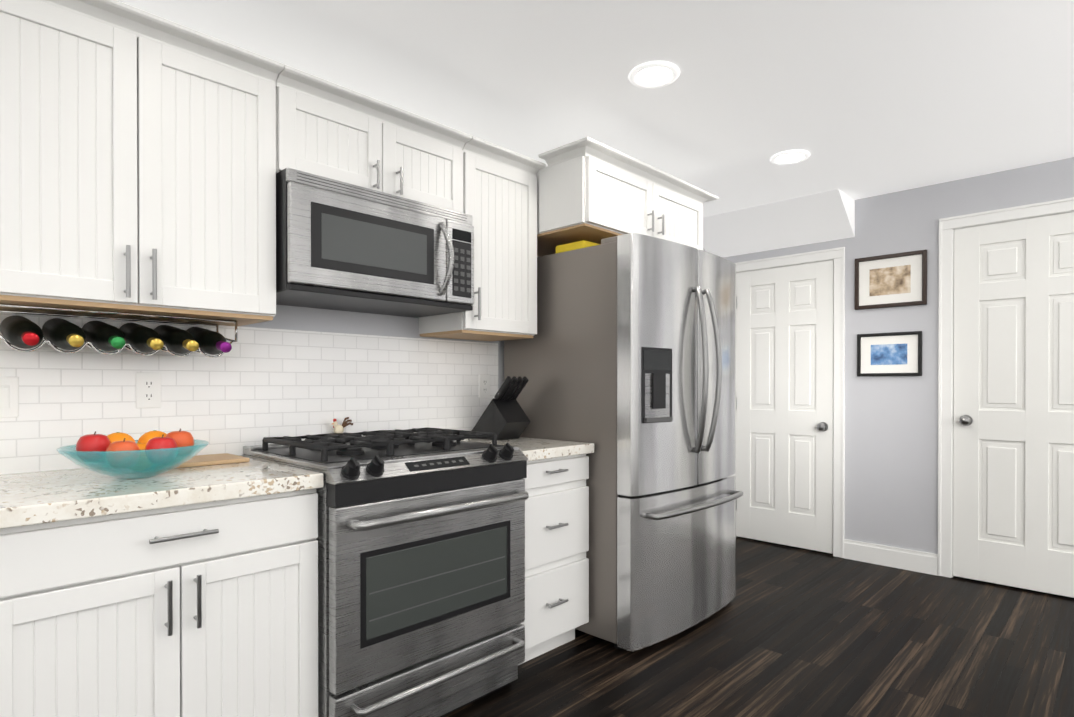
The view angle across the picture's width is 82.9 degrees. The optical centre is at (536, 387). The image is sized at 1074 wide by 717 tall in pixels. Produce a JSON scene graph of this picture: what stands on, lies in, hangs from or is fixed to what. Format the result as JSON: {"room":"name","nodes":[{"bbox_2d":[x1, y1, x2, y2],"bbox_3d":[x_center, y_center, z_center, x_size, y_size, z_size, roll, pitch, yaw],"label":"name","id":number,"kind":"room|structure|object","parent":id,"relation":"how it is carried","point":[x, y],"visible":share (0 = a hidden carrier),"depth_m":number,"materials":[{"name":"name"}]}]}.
{"room":"kitchen","nodes":[
{"label":"kitchen","id":0,"kind":"room"},
{"bbox_2d":[225,247,704,455],"bbox_3d":[-1.137,-0.042,2.203,0.120,2.336,7.203,0,0,44],"label":"wall","id":1,"kind":"structure","parent":0,"point":[286,317],"depth_m":2.50,"materials":[{"name":"grey paint"}]},
{"bbox_2d":[0,0,283,325],"bbox_3d":[-1.199,-0.618,1.774,0.379,0.800,0.765,0,0,44],"label":"upper cabinet","id":2,"kind":"object","parent":1,"relation":"attached to","point":[137,160],"visible":1,"depth_m":1.67,"materials":[{"name":"white paint"}]},
{"bbox_2d":[0,303,236,357],"bbox_3d":[-1.240,-0.157,1.821,0.181,0.122,0.593,0,0,44],"label":"wine rack","id":3,"kind":"object","parent":2,"relation":"hanging from","point":[48,342],"visible":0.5,"depth_m":1.78,"materials":[{"name":"silver metal"}]},
{"bbox_2d":[0,315,59,348],"bbox_3d":[-1.380,-0.154,1.635,0.298,0.102,0.075,0,0,44],"label":"wine bottle","id":4,"kind":"object","parent":3,"relation":"in","point":[22,332],"depth_m":1.60,"materials":[{"name":"black glass"}]},
{"bbox_2d":[60,318,103,350],"bbox_3d":[-1.316,-0.155,1.701,0.298,0.102,0.075,0,0,44],"label":"wine bottle","id":5,"kind":"object","parent":3,"relation":"in","point":[72,337],"depth_m":1.68,"materials":[{"name":"black glass"}]},
{"bbox_2d":[104,323,135,351],"bbox_3d":[-1.251,-0.155,1.768,0.298,0.102,0.075,0,0,44],"label":"wine bottle","id":6,"kind":"object","parent":3,"relation":"in","point":[115,338],"depth_m":1.73,"materials":[{"name":"black glass"}]},
{"bbox_2d":[136,324,179,353],"bbox_3d":[-1.188,-0.155,1.834,0.298,0.102,0.075,0,0,44],"label":"wine bottle","id":7,"kind":"object","parent":3,"relation":"in","point":[148,340],"depth_m":1.81,"materials":[{"name":"black glass"}]},
{"bbox_2d":[180,327,215,354],"bbox_3d":[-1.123,-0.156,1.901,0.298,0.102,0.075,0,0,44],"label":"wine bottle","id":8,"kind":"object","parent":3,"relation":"in","point":[192,338],"depth_m":1.90,"materials":[{"name":"black glass"}]},
{"bbox_2d":[216,332,231,354],"bbox_3d":[-1.059,-0.156,1.967,0.298,0.102,0.075,0,0,44],"label":"wine bottle","id":9,"kind":"object","parent":3,"relation":"in","point":[222,345],"depth_m":1.88,"materials":[{"name":"black glass"}]},
{"bbox_2d":[0,312,497,474],"bbox_3d":[-1.164,0.012,2.081,0.010,0.462,2.774,0,0,44],"label":"tile backsplash","id":10,"kind":"structure","parent":1,"relation":"attached to","point":[253,386],"depth_m":2.19,"materials":[{"name":"white tile"}]},
{"bbox_2d":[0,377,18,417],"bbox_3d":[-1.520,0.026,1.695,0.014,0.116,0.118,0,0,44],"label":"switch plate","id":11,"kind":"object","parent":10,"relation":"attached to","point":[9,397],"visible":1,"depth_m":1.72,"materials":[{"name":"white plastic"}]},
{"bbox_2d":[136,372,160,407],"bbox_3d":[-1.258,0.008,1.971,0.008,0.116,0.072,0,0,44],"label":"electrical outlet","id":12,"kind":"object","parent":10,"relation":"attached to","point":[148,389],"visible":1,"depth_m":1.97,"materials":[{"name":"white plastic"}]},
{"bbox_2d":[479,374,489,397],"bbox_3d":[-0.259,-0.008,3.004,0.008,0.116,0.072,0,0,44],"label":"electrical outlet","id":13,"kind":"object","parent":10,"relation":"attached to","point":[484,385],"visible":1,"depth_m":3.00,"materials":[{"name":"white plastic"}]},
{"bbox_2d":[275,65,471,212],"bbox_3d":[-0.664,-0.861,2.325,0.379,0.320,0.764,0,0,44],"label":"upper cabinet","id":14,"kind":"object","parent":1,"relation":"attached to","point":[328,129],"visible":0.71,"depth_m":2.17,"materials":[{"name":"white paint"}]},
{"bbox_2d":[276,168,473,317],"bbox_3d":[-0.636,-0.504,2.298,0.461,0.385,0.756,0,0,44],"label":"microwave","id":15,"kind":"object","parent":14,"relation":"attached to","point":[342,246],"visible":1,"depth_m":2.13,"materials":[{"name":"silver metal"}]},
{"bbox_2d":[419,136,545,340],"bbox_3d":[-0.246,-0.627,2.759,0.379,0.792,0.433,0,0,44],"label":"upper cabinet","id":16,"kind":"object","parent":1,"relation":"attached to","point":[499,194],"visible":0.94,"depth_m":2.66,"materials":[{"name":"white paint"}]},
{"bbox_2d":[536,137,718,256],"bbox_3d":[0.365,-0.880,3.180,0.670,0.342,1.140,0,0,44],"label":"upper cabinet","id":17,"kind":"object","parent":1,"relation":"attached to","point":[589,189],"visible":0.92,"depth_m":2.80,"materials":[{"name":"white paint"}]},
{"bbox_2d":[117,0,1073,216],"bbox_3d":[0.933,-1.230,0.194,5.881,0.060,7.203,0,0,44],"label":"ceiling","id":18,"kind":"structure","parent":0,"point":[858,99],"depth_m":2.36,"materials":[{"name":"white paint"}]},
{"bbox_2d":[628,61,679,88],"bbox_3d":[0.452,-1.204,2.348,0.196,0.012,0.196,0,0,44],"label":"recessed light","id":19,"kind":"object","parent":18,"relation":"in","point":[655,74],"visible":1,"depth_m":2.34,"materials":[{"name":"white plastic"}]},
{"bbox_2d":[703,189,854,257],"bbox_3d":[1.583,-1.099,4.187,1.021,0.239,0.316,0,0,44],"label":"soffit","id":20,"kind":"object","parent":18,"relation":"attached to","point":[816,218],"depth_m":4.11,"materials":[{"name":"white paint"}]},
{"bbox_2d":[770,150,809,164],"bbox_3d":[1.328,-1.208,3.198,0.196,0.012,0.196,0,0,44],"label":"recessed light","id":21,"kind":"object","parent":18,"relation":"in","point":[789,157],"visible":0.98,"depth_m":3.19,"materials":[{"name":"white plastic"}]},
{"bbox_2d":[443,537,1073,716],"bbox_3d":[0.933,1.166,0.207,5.881,0.060,7.203,0,0,44],"label":"floor","id":22,"kind":"structure","parent":0,"point":[789,631],"depth_m":2.54,"materials":[{"name":"brown wood"}]},
{"bbox_2d":[0,489,317,716],"bbox_3d":[-1.093,0.708,1.701,0.642,0.840,0.738,0,0,44],"label":"base cabinet","id":23,"kind":"object","parent":22,"relation":"on","point":[208,609],"visible":1,"depth_m":1.48,"materials":[{"name":"white paint"}]},
{"bbox_2d":[242,427,528,716],"bbox_3d":[-0.523,0.650,2.202,0.742,0.952,0.768,0,0,44],"label":"range","id":24,"kind":"object","parent":22,"relation":"on","point":[421,571],"visible":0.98,"depth_m":1.94,"materials":[{"name":"silver metal"}]},
{"bbox_2d":[332,417,352,432],"bbox_3d":[-0.775,0.161,2.423,0.032,0.090,0.094,0,0,44],"label":"rooster figurine","id":25,"kind":"object","parent":24,"relation":"on","point":[338,428],"visible":0.75,"depth_m":2.41,"materials":[{"name":"white ceramic"}]},
{"bbox_2d":[518,454,588,664],"bbox_3d":[-0.135,0.703,2.691,0.642,0.840,0.464,0,0,44],"label":"base cabinet","id":26,"kind":"object","parent":22,"relation":"on","point":[556,559],"visible":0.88,"depth_m":2.51,"materials":[{"name":"white paint"}]},
{"bbox_2d":[461,437,593,460],"bbox_3d":[-0.139,0.261,2.692,0.632,0.042,0.467,0,0,44],"label":"countertop","id":27,"kind":"structure","parent":26,"relation":"on","point":[532,449],"depth_m":2.56,"materials":[{"name":"stone"}]},
{"bbox_2d":[472,376,530,439],"bbox_3d":[-0.181,0.093,2.870,0.283,0.292,0.150,0,0,44],"label":"knife block","id":28,"kind":"object","parent":27,"relation":"on","point":[503,416],"visible":1,"depth_m":2.80,"materials":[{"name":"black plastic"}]},
{"bbox_2d":[504,233,742,651],"bbox_3d":[0.482,0.235,3.082,0.909,1.773,0.934,0,0,44],"label":"refrigerator","id":29,"kind":"object","parent":22,"relation":"on","point":[623,359],"visible":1,"depth_m":2.68,"materials":[{"name":"grey metal"}]},
{"bbox_2d":[556,240,599,252],"bbox_3d":[0.230,-0.645,2.879,0.180,0.044,0.240,0,0,44],"label":"bag","id":30,"kind":"object","parent":29,"relation":"on","point":[572,246],"visible":0.33,"depth_m":2.78,"materials":[{"name":"yellow"}]},
{"bbox_3d":[-1.638,0.711,1.162,0.607,0.840,0.788,0,0,44],"label":"base cabinet","id":31,"kind":"object","parent":22,"relation":"on","visible":0},
{"bbox_2d":[0,456,322,528],"bbox_3d":[-1.371,0.268,1.418,0.632,0.042,1.531,0,0,44],"label":"countertop","id":32,"kind":"structure","parent":31,"relation":"on","point":[33,498],"depth_m":1.53,"materials":[{"name":"stone"}]},
{"bbox_2d":[56,439,208,479],"bbox_3d":[-1.097,0.200,1.669,0.350,0.090,0.350,0,0,44],"label":"fruit bowl","id":33,"kind":"object","parent":32,"relation":"on","point":[122,470],"visible":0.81,"depth_m":1.59,"materials":[{"name":"teal glass"}]},
{"bbox_2d":[76,429,193,470],"bbox_3d":[-1.098,0.172,1.675,0.234,0.112,0.269,0,0,44],"label":"fruit","id":34,"kind":"object","parent":33,"relation":"in","point":[149,440],"visible":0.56,"depth_m":1.62,"materials":[{"name":"red food"}]},
{"bbox_2d":[145,453,249,470],"bbox_3d":[-1.120,0.237,1.963,0.200,0.014,0.300,0,0,44],"label":"cutting board","id":35,"kind":"object","parent":32,"relation":"on","point":[210,459],"visible":0.44,"depth_m":1.95,"materials":[{"name":"beige wood"}]},
{"bbox_2d":[723,157,1073,553],"bbox_3d":[3.445,-0.045,2.712,5.761,2.336,0.140,0,0,44],"label":"wall","id":36,"kind":"structure","parent":0,"point":[891,461],"depth_m":3.76,"materials":[{"name":"grey paint"}]},
{"bbox_2d":[733,247,844,557],"bbox_3d":[1.742,0.095,4.301,0.830,2.039,0.181,0,0,44],"label":"door","id":37,"kind":"structure","parent":36,"relation":"in","point":[790,398],"depth_m":4.23,"materials":[{"name":"white paint"}]},
{"bbox_2d":[857,331,921,376],"bbox_3d":[2.198,-0.209,3.803,0.360,0.272,0.023,0,0,44],"label":"picture frame","id":38,"kind":"object","parent":36,"relation":"attached to","point":[891,354],"visible":0.98,"depth_m":3.79,"materials":[{"name":"black"}]},
{"bbox_2d":[844,539,937,574],"bbox_3d":[2.202,1.055,3.810,0.522,0.125,0.015,0,0,44],"label":"baseboard","id":39,"kind":"structure","parent":36,"relation":"attached to","point":[906,559],"depth_m":3.78,"materials":[{"name":"white paint"}]},
{"bbox_2d":[855,249,926,309],"bbox_3d":[2.201,-0.667,3.797,0.400,0.330,0.023,0,0,44],"label":"picture frame","id":40,"kind":"object","parent":36,"relation":"attached to","point":[892,280],"visible":1,"depth_m":3.79,"materials":[{"name":"brown"}]},
{"bbox_2d":[938,197,1073,597],"bbox_3d":[2.742,0.059,3.334,0.908,2.122,0.181,0,0,44],"label":"door","id":41,"kind":"structure","parent":36,"relation":"in","point":[1006,405],"depth_m":3.40,"materials":[{"name":"white paint"}]}
]}

